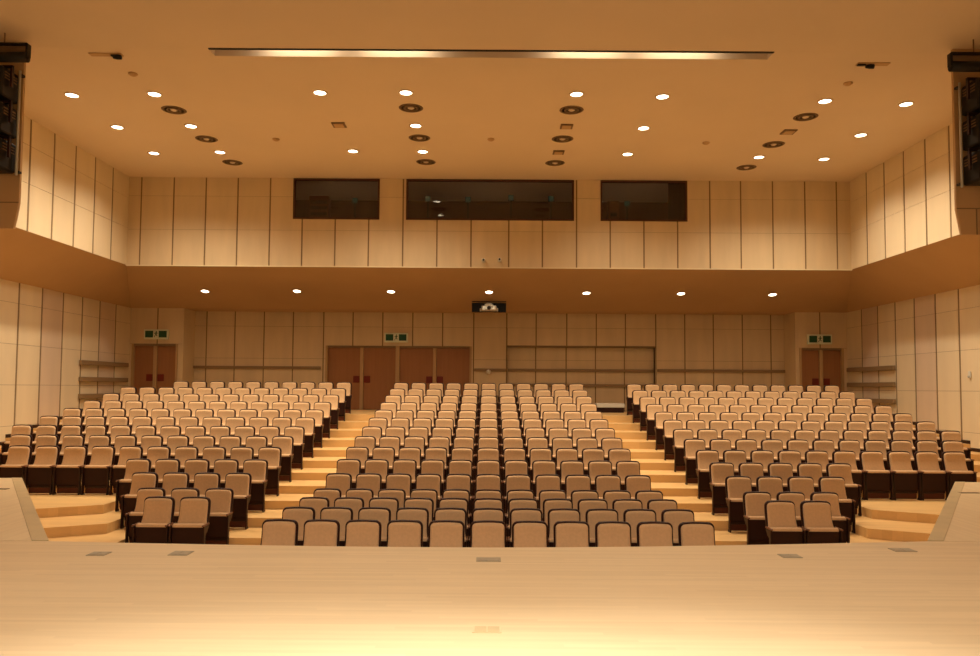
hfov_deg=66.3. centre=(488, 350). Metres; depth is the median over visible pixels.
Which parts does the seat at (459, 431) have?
backrest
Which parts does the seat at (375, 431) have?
backrest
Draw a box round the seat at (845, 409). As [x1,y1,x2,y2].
[832,405,850,421]
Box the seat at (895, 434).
[891,430,914,456]
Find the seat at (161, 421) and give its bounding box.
[156,416,175,434]
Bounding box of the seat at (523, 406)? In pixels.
[519,403,536,426]
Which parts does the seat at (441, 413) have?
backrest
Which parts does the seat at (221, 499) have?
panel, backrest, frame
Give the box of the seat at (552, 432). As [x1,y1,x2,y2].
[548,427,567,449]
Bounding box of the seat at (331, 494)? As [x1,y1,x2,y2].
[313,488,341,506]
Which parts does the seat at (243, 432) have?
backrest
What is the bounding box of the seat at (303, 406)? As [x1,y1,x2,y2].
[293,402,310,416]
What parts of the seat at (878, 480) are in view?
frame, backrest, panel, frame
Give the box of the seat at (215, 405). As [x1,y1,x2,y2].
[209,401,226,416]
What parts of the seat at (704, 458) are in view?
frame, panel, backrest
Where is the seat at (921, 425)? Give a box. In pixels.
[915,421,940,446]
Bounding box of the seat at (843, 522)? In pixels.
[810,492,849,542]
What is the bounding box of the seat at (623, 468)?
[616,461,639,489]
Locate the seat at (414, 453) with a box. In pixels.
[398,447,420,475]
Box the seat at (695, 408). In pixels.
[687,404,704,419]
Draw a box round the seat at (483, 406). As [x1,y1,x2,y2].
[480,403,496,410]
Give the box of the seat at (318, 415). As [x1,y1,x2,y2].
[305,409,323,447]
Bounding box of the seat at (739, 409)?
[729,404,746,419]
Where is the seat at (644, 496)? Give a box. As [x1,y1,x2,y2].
[635,490,662,508]
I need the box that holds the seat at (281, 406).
[272,401,289,416]
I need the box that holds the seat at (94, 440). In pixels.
[86,435,110,464]
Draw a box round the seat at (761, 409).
[749,405,766,419]
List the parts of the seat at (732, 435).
backrest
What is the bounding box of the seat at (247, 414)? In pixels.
[239,409,257,425]
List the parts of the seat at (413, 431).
backrest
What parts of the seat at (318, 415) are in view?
backrest, panel, frame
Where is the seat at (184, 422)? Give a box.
[179,417,198,434]
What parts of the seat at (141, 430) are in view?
backrest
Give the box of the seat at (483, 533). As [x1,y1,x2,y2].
[470,520,505,546]
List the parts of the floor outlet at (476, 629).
lid, lid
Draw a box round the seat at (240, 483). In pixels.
[225,473,251,529]
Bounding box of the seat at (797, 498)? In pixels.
[776,492,804,526]
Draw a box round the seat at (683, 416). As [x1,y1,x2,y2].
[676,412,694,428]
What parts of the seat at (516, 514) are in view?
backrest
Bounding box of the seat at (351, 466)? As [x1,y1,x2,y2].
[336,459,360,488]
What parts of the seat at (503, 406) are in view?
backrest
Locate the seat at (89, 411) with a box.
[82,408,103,431]
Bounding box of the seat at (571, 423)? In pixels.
[567,419,585,437]
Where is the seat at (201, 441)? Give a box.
[193,435,215,458]
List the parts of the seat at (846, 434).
backrest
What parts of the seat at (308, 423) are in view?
backrest, panel, frame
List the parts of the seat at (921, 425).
backrest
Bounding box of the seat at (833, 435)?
[818,430,838,450]
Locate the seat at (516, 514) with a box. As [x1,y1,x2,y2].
[508,508,542,546]
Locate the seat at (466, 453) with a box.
[451,447,474,479]
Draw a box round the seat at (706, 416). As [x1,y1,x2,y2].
[698,412,715,428]
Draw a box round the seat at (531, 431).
[524,427,544,454]
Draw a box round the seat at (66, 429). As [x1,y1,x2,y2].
[58,425,82,450]
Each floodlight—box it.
[0,33,30,62]
[947,39,979,71]
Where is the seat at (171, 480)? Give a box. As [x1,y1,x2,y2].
[162,472,189,496]
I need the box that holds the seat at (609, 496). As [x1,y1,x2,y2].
[603,490,630,508]
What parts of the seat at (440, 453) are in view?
backrest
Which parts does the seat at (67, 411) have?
backrest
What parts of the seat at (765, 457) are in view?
backrest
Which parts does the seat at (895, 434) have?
backrest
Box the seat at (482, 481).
[473,474,502,501]
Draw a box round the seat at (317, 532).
[302,519,339,545]
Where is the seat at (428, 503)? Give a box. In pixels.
[404,497,433,523]
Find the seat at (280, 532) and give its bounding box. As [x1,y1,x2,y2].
[261,519,298,545]
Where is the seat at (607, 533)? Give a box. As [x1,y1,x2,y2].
[595,521,631,546]
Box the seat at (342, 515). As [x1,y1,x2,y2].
[320,507,352,545]
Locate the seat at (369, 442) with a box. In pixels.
[354,436,375,458]
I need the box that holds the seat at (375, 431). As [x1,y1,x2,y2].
[362,426,381,446]
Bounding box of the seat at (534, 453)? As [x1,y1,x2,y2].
[528,448,551,479]
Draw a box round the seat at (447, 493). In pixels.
[442,489,471,524]
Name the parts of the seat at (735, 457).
backrest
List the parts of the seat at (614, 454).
backrest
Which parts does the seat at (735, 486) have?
frame, panel, backrest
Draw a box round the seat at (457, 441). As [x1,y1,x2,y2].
[453,437,475,465]
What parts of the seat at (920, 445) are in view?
backrest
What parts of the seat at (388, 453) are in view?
backrest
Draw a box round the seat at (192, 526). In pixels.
[168,496,210,543]
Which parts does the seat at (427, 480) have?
backrest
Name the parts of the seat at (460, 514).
backrest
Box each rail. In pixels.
[78,393,119,398]
[79,360,128,366]
[79,377,127,381]
[193,366,320,368]
[474,368,505,370]
[508,369,653,371]
[513,384,643,386]
[657,369,784,372]
[846,365,894,371]
[847,382,895,386]
[855,398,895,403]
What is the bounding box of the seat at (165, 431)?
[160,425,180,445]
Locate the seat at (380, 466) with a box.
[364,459,388,488]
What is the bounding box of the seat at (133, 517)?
[125,487,165,542]
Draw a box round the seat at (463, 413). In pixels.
[458,410,477,433]
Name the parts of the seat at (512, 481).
backrest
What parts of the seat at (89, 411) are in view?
backrest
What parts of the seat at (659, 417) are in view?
frame, backrest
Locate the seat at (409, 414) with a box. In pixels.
[396,410,413,426]
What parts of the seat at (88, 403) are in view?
backrest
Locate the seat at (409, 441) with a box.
[404,436,424,460]
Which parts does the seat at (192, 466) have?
backrest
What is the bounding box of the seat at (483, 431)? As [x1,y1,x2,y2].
[477,427,499,449]
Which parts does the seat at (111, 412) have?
backrest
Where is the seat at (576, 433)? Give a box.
[571,428,591,447]
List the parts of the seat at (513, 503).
backrest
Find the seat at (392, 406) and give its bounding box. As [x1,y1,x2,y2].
[380,402,396,417]
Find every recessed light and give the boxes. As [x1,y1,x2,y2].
[63,92,79,98]
[110,125,124,129]
[146,91,162,97]
[147,151,159,154]
[184,124,197,128]
[200,289,209,292]
[214,150,225,154]
[292,289,301,292]
[312,90,327,95]
[347,149,358,153]
[386,290,395,293]
[398,90,413,95]
[409,123,421,128]
[417,150,428,153]
[484,290,493,293]
[569,91,583,97]
[621,152,633,156]
[637,126,649,130]
[655,94,669,99]
[676,292,685,295]
[753,155,764,158]
[817,98,832,104]
[818,157,830,160]
[854,133,867,137]
[898,101,913,107]
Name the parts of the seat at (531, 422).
backrest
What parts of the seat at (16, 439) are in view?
backrest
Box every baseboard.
[0,409,82,444]
[892,414,979,451]
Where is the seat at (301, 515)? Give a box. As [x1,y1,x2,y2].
[282,506,314,545]
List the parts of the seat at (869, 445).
backrest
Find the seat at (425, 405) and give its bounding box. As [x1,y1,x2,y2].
[420,402,437,418]
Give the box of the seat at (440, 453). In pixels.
[425,447,447,479]
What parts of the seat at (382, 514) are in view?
backrest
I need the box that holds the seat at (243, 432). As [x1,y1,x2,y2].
[234,426,254,446]
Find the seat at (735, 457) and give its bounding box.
[723,450,746,475]
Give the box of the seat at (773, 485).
[756,476,782,500]
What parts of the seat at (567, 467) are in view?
backrest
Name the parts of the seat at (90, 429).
backrest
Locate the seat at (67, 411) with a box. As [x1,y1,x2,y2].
[58,408,81,431]
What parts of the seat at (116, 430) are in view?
backrest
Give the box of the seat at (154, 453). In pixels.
[147,446,170,471]
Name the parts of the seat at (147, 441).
backrest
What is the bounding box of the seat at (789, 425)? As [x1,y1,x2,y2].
[778,420,797,438]
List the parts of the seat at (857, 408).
backrest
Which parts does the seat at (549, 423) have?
backrest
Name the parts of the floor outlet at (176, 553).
lid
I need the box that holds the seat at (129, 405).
[125,401,142,416]
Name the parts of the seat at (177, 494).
backrest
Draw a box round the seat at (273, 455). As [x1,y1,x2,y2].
[258,447,281,495]
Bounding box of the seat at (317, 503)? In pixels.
[299,497,329,518]
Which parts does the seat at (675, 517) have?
backrest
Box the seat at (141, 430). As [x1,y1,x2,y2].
[135,425,156,445]
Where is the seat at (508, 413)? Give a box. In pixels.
[499,410,518,443]
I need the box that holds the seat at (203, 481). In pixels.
[193,472,220,496]
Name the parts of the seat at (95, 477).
frame, panel, backrest, frame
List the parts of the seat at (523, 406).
backrest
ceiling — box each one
[0,0,979,53]
[24,48,951,181]
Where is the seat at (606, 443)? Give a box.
[601,437,621,460]
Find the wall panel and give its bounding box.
[507,347,653,410]
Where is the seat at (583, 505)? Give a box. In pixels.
[577,499,607,521]
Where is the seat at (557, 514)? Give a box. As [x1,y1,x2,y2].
[548,508,580,546]
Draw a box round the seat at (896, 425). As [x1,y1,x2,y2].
[892,421,915,446]
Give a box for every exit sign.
[144,329,168,338]
[384,333,407,342]
[807,334,831,343]
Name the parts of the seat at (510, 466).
backrest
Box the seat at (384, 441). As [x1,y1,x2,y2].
[379,436,400,458]
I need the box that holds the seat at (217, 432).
[210,426,230,445]
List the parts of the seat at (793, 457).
backrest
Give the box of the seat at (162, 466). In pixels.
[155,459,180,487]
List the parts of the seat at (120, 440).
backrest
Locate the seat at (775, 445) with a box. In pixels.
[761,439,782,462]
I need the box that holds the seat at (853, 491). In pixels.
[826,463,861,515]
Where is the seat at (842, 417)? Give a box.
[828,413,846,429]
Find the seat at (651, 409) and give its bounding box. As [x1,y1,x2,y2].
[645,404,662,439]
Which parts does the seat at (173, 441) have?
backrest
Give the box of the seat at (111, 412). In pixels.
[106,408,125,431]
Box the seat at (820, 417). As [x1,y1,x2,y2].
[806,413,824,429]
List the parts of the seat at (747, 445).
backrest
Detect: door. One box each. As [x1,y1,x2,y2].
[130,344,177,393]
[325,345,397,409]
[397,346,471,394]
[799,348,843,391]
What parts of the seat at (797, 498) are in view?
backrest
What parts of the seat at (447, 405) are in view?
backrest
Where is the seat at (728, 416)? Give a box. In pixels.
[719,412,737,428]
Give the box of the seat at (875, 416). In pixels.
[871,413,892,434]
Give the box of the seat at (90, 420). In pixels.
[82,416,105,436]
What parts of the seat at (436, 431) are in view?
backrest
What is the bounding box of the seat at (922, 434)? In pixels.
[915,430,941,457]
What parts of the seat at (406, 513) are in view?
backrest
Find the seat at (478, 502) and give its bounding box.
[473,498,502,509]
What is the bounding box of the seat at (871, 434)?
[866,430,889,451]
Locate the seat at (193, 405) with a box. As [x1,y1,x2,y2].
[188,401,205,416]
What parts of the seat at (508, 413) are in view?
backrest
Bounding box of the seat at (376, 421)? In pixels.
[369,417,387,435]
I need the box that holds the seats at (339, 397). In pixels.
[101,381,873,430]
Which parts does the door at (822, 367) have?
push plate, push plate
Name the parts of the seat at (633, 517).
backrest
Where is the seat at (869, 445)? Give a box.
[863,440,887,469]
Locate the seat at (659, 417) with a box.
[654,412,672,449]
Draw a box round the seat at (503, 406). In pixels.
[499,403,516,424]
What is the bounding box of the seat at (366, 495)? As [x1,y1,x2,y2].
[346,488,373,506]
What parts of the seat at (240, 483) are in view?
panel, backrest, frame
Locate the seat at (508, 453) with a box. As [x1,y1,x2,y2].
[502,448,525,495]
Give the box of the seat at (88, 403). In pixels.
[82,400,101,421]
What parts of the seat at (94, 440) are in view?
backrest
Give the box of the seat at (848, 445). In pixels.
[838,440,860,469]
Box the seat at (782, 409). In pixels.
[770,405,787,420]
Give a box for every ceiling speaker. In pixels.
[331,122,346,127]
[552,150,564,154]
[560,124,572,128]
[780,129,797,134]
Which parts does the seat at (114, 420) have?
backrest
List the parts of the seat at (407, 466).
backrest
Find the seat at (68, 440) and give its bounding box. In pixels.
[58,435,84,464]
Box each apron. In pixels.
[0,478,48,540]
[927,482,979,541]
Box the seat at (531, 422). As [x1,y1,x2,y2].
[522,418,541,443]
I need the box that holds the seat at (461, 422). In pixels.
[457,418,476,453]
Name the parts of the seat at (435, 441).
backrest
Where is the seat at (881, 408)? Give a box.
[874,405,892,426]
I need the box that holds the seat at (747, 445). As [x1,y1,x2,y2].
[735,439,756,461]
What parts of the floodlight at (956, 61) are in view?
hanging frame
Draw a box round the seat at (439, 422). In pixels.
[435,418,454,442]
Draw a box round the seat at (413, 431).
[408,427,428,448]
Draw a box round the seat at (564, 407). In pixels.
[560,403,576,418]
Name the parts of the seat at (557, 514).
backrest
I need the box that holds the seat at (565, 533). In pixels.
[553,521,589,546]
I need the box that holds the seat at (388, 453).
[372,447,394,473]
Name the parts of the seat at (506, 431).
backrest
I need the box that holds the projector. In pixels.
[472,301,505,311]
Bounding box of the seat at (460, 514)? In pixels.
[434,507,468,546]
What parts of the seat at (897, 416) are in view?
backrest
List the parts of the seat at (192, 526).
frame, backrest, frame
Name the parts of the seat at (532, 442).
backrest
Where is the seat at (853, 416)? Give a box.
[850,413,869,430]
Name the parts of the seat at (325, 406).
backrest, panel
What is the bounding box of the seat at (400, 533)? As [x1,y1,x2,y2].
[386,520,422,546]
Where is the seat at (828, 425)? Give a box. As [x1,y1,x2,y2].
[823,421,843,439]
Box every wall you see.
[0,63,25,228]
[0,279,130,441]
[16,115,128,264]
[127,177,850,268]
[129,308,182,386]
[181,308,194,386]
[194,311,784,404]
[784,312,797,390]
[797,312,847,390]
[847,285,979,448]
[850,124,958,268]
[951,49,979,234]
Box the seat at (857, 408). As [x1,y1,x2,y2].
[853,405,871,422]
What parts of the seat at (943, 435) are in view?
backrest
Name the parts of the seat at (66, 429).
backrest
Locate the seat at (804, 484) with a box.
[787,476,814,500]
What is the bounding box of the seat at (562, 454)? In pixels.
[556,448,577,475]
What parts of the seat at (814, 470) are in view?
backrest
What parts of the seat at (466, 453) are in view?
backrest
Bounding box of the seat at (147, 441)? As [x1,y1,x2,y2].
[141,435,162,458]
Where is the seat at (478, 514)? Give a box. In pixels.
[469,508,506,546]
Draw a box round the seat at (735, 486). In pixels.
[725,476,751,532]
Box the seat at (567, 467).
[560,460,583,490]
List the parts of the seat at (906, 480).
frame, backrest, panel, frame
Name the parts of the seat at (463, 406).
backrest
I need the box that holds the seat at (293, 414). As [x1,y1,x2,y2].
[283,409,301,425]
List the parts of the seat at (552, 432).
backrest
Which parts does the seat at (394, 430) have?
backrest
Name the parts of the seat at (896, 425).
backrest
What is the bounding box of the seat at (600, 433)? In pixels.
[595,428,614,447]
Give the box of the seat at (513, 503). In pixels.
[506,498,537,546]
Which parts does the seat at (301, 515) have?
backrest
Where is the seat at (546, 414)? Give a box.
[542,411,560,428]
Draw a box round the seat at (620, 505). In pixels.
[612,499,642,521]
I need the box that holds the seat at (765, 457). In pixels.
[750,450,773,475]
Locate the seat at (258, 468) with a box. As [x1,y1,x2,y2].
[243,459,267,511]
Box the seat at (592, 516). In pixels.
[585,508,617,546]
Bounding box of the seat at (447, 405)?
[440,402,457,424]
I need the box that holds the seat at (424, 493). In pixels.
[410,489,437,519]
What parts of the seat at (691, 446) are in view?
frame, panel, backrest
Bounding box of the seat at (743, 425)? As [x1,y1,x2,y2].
[732,420,751,438]
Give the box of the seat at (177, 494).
[171,488,199,522]
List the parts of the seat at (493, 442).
backrest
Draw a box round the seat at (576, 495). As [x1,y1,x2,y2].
[571,490,598,508]
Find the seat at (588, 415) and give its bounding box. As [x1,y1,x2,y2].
[584,411,602,427]
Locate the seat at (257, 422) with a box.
[249,417,268,435]
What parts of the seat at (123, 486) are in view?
frame, backrest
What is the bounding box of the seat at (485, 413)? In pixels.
[478,410,498,429]
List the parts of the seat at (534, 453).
backrest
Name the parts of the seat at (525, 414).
backrest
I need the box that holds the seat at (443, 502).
[438,498,469,546]
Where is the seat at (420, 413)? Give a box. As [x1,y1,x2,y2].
[417,410,434,427]
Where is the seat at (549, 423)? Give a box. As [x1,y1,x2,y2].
[545,419,563,438]
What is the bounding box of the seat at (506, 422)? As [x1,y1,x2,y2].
[500,418,519,443]
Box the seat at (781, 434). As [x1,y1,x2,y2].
[770,429,790,449]
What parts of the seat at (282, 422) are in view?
backrest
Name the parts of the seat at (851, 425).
backrest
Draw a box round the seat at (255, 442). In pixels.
[245,436,267,458]
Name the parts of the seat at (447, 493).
backrest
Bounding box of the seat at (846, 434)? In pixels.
[842,430,863,450]
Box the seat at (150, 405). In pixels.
[146,401,163,416]
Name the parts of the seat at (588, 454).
backrest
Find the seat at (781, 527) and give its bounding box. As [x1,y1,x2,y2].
[764,500,805,544]
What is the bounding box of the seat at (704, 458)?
[695,450,718,498]
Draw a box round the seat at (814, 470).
[797,463,822,491]
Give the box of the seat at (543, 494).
[539,490,566,513]
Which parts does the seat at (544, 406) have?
backrest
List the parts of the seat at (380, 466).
backrest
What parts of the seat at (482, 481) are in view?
backrest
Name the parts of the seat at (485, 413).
backrest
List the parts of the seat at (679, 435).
frame, panel, backrest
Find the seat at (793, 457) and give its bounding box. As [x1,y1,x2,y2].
[777,450,800,475]
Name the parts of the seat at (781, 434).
backrest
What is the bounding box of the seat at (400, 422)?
[391,418,409,436]
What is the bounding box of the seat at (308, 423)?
[295,417,314,457]
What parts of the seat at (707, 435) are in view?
backrest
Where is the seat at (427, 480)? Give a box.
[415,473,441,502]
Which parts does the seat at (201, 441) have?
backrest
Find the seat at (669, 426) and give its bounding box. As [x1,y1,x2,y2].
[663,420,682,459]
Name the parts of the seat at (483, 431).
backrest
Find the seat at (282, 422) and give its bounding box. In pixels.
[272,417,291,435]
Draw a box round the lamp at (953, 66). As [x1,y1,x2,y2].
[948,61,979,71]
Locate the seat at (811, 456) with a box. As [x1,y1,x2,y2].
[805,450,828,476]
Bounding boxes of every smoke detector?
[128,72,137,76]
[843,81,852,85]
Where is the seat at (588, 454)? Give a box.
[582,448,604,474]
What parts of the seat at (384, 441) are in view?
backrest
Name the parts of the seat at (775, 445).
backrest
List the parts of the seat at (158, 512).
frame, backrest, frame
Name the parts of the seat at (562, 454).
backrest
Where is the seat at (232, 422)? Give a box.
[226,417,245,435]
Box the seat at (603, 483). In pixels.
[595,475,620,498]
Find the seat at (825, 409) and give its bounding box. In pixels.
[812,405,829,420]
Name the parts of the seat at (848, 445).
backrest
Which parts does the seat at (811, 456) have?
backrest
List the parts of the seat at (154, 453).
backrest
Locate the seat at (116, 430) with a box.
[110,425,131,445]
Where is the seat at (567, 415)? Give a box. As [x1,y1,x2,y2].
[563,411,581,427]
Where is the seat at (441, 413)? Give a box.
[437,410,456,433]
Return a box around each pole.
[15,70,24,174]
[954,82,962,187]
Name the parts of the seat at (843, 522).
backrest, frame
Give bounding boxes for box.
[595,403,624,412]
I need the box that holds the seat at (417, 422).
[413,418,431,437]
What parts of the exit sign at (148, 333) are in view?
green panel, green panel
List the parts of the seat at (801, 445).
backrest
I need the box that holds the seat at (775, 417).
[763,412,781,428]
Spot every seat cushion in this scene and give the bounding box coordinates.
[0,465,21,467]
[28,465,50,467]
[56,465,81,475]
[85,465,108,467]
[113,465,125,467]
[119,479,131,482]
[124,494,136,497]
[129,512,142,515]
[136,523,166,526]
[172,523,203,527]
[210,513,227,515]
[234,495,246,498]
[252,480,263,482]
[713,483,724,485]
[730,498,742,501]
[748,516,764,519]
[770,527,801,531]
[808,528,838,531]
[832,517,845,519]
[839,499,851,502]
[845,484,857,486]
[851,470,861,472]
[865,470,889,472]
[894,470,917,472]
[924,471,945,473]
[951,471,973,473]
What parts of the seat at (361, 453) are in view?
backrest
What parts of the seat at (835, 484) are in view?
backrest, frame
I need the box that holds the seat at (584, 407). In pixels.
[580,403,596,418]
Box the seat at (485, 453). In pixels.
[475,447,500,477]
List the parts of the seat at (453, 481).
backrest, frame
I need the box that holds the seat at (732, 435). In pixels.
[721,429,741,449]
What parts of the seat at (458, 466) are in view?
backrest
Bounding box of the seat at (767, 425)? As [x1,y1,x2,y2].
[755,420,774,438]
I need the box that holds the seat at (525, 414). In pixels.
[520,411,539,433]
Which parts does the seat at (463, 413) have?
backrest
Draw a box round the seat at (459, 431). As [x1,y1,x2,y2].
[455,427,475,465]
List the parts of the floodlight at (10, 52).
hanging frame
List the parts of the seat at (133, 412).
backrest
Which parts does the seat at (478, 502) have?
backrest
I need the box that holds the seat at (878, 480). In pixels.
[859,451,893,499]
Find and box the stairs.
[0,409,979,544]
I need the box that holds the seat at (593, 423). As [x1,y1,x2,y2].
[589,419,607,437]
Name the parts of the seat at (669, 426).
frame, panel, backrest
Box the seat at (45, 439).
[30,434,58,464]
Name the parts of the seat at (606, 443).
backrest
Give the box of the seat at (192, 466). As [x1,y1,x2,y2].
[184,459,209,487]
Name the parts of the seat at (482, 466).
backrest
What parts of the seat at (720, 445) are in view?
backrest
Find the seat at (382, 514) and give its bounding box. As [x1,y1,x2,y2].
[358,507,390,546]
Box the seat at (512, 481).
[504,474,530,523]
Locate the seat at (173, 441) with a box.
[167,435,188,458]
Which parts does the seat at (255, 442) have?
backrest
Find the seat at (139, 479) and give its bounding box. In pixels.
[120,472,158,528]
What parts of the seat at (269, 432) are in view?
backrest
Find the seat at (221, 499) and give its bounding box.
[205,488,233,544]
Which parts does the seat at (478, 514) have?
backrest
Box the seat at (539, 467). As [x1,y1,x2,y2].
[531,460,555,495]
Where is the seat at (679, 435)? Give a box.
[673,429,692,471]
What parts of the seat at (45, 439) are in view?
backrest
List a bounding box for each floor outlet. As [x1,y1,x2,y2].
[86,552,110,555]
[168,551,193,555]
[472,626,501,632]
[476,557,500,561]
[777,554,802,557]
[888,548,917,551]
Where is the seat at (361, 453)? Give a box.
[346,447,368,472]
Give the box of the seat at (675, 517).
[661,509,693,545]
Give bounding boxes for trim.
[126,265,851,270]
[208,48,773,53]
[506,345,655,383]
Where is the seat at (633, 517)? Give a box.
[623,509,655,546]
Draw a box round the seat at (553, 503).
[543,498,572,524]
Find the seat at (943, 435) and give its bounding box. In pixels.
[939,430,970,458]
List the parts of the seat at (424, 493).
backrest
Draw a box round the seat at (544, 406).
[540,403,556,419]
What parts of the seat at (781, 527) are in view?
frame, backrest, frame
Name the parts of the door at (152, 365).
push plate, push plate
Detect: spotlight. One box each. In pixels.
[0,65,17,103]
[0,100,16,138]
[0,136,15,173]
[88,53,123,59]
[855,62,890,68]
[961,77,979,115]
[962,113,979,150]
[963,148,979,185]
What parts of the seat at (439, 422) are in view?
backrest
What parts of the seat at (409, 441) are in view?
backrest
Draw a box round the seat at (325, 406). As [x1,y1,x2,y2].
[314,402,331,437]
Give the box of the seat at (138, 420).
[132,416,152,434]
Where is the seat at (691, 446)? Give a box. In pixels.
[683,439,705,484]
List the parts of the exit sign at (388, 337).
green panel, green panel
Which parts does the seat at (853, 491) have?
backrest, frame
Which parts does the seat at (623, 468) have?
backrest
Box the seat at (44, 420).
[32,416,59,440]
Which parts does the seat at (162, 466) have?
backrest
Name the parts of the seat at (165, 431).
backrest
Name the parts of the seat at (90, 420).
backrest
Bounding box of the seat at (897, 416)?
[893,413,915,436]
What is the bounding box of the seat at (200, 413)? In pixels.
[195,409,213,425]
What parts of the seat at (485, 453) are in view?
backrest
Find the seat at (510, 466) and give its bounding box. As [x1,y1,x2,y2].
[503,460,527,509]
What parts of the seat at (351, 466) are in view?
backrest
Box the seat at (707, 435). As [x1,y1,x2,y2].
[697,429,717,449]
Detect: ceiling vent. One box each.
[161,106,186,113]
[195,135,217,142]
[222,160,242,165]
[399,103,422,112]
[409,134,429,141]
[416,159,435,164]
[545,160,564,165]
[552,135,572,142]
[559,106,583,114]
[736,165,756,169]
[762,141,784,147]
[793,113,818,120]
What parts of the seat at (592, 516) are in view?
backrest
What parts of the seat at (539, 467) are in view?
backrest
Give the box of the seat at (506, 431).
[500,427,521,454]
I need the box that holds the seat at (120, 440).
[114,435,136,464]
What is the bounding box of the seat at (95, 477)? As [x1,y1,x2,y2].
[81,446,115,494]
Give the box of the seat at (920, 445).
[915,440,942,469]
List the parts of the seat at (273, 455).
backrest, panel, frame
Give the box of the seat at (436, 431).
[432,427,452,453]
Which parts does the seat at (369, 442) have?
backrest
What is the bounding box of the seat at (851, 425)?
[846,421,866,440]
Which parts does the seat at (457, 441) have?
backrest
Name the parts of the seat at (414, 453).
backrest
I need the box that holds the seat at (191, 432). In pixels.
[185,426,205,445]
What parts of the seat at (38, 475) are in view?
frame, panel, backrest, frame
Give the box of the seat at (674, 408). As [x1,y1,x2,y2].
[666,404,683,419]
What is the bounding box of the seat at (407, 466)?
[392,459,416,489]
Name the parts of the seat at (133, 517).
frame, backrest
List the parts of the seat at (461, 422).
backrest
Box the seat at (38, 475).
[24,445,59,494]
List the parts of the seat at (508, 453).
backrest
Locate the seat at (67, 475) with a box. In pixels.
[52,445,87,494]
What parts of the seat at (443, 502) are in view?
backrest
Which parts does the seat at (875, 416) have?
backrest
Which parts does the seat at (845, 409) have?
backrest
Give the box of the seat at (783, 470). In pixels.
[768,462,792,491]
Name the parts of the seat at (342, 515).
backrest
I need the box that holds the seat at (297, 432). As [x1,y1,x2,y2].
[284,426,304,469]
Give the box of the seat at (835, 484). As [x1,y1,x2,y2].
[818,476,855,532]
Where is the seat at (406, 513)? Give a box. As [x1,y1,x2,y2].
[396,507,428,546]
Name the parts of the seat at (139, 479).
frame, backrest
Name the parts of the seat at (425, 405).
backrest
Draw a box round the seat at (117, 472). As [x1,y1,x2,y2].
[109,446,142,494]
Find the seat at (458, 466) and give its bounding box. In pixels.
[448,459,473,495]
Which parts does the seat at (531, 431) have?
backrest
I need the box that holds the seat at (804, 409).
[791,405,808,420]
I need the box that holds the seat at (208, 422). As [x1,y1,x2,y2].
[202,417,221,435]
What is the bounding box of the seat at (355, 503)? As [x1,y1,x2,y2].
[334,497,363,519]
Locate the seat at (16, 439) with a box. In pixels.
[0,434,32,464]
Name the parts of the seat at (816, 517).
frame, backrest, frame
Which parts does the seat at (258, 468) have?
backrest, panel, frame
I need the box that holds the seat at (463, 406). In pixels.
[460,403,477,433]
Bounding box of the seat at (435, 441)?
[428,436,450,465]
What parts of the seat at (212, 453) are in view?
backrest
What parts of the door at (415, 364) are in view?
push plate, push plate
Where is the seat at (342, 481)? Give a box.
[325,473,351,496]
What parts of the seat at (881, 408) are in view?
backrest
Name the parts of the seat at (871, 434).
backrest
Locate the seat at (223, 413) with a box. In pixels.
[217,409,235,425]
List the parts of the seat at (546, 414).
backrest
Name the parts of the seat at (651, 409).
panel, backrest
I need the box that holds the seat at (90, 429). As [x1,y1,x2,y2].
[84,425,106,447]
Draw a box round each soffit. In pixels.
[0,228,130,307]
[127,266,850,314]
[847,234,979,311]
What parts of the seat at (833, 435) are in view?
backrest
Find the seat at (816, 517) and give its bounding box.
[800,500,842,543]
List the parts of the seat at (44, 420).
backrest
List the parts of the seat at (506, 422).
backrest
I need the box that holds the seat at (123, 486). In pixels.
[115,458,150,510]
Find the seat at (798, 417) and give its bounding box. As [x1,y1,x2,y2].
[784,413,803,429]
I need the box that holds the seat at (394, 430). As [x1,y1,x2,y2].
[385,426,405,447]
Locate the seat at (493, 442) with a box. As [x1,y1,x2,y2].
[476,437,500,465]
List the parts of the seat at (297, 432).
backrest, panel, frame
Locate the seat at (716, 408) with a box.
[708,404,725,419]
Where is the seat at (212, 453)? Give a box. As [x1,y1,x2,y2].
[202,446,225,471]
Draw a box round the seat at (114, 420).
[107,416,128,435]
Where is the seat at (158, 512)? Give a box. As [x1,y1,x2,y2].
[131,496,174,543]
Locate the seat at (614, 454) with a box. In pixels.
[608,448,630,474]
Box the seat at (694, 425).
[686,420,705,438]
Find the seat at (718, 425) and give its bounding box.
[709,420,728,438]
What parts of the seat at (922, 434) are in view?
backrest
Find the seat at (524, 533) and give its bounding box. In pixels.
[512,521,547,546]
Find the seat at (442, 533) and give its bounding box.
[428,520,464,546]
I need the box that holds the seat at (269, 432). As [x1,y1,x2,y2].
[259,426,279,446]
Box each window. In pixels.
[293,178,379,219]
[406,179,573,220]
[601,180,687,221]
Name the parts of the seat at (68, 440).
backrest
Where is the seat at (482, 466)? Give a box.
[474,460,501,492]
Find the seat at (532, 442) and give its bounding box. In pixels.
[526,437,547,466]
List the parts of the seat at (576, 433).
backrest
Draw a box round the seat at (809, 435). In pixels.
[794,430,814,449]
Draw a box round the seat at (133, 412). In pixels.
[129,408,147,426]
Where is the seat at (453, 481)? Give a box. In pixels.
[445,474,472,522]
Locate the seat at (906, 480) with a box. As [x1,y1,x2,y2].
[887,451,921,500]
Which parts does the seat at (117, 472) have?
frame, backrest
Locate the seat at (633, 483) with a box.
[625,475,650,498]
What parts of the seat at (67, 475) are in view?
frame, panel, backrest, frame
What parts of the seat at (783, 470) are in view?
backrest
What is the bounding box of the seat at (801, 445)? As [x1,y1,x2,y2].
[786,439,808,462]
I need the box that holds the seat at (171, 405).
[167,401,184,416]
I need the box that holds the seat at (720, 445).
[709,439,730,461]

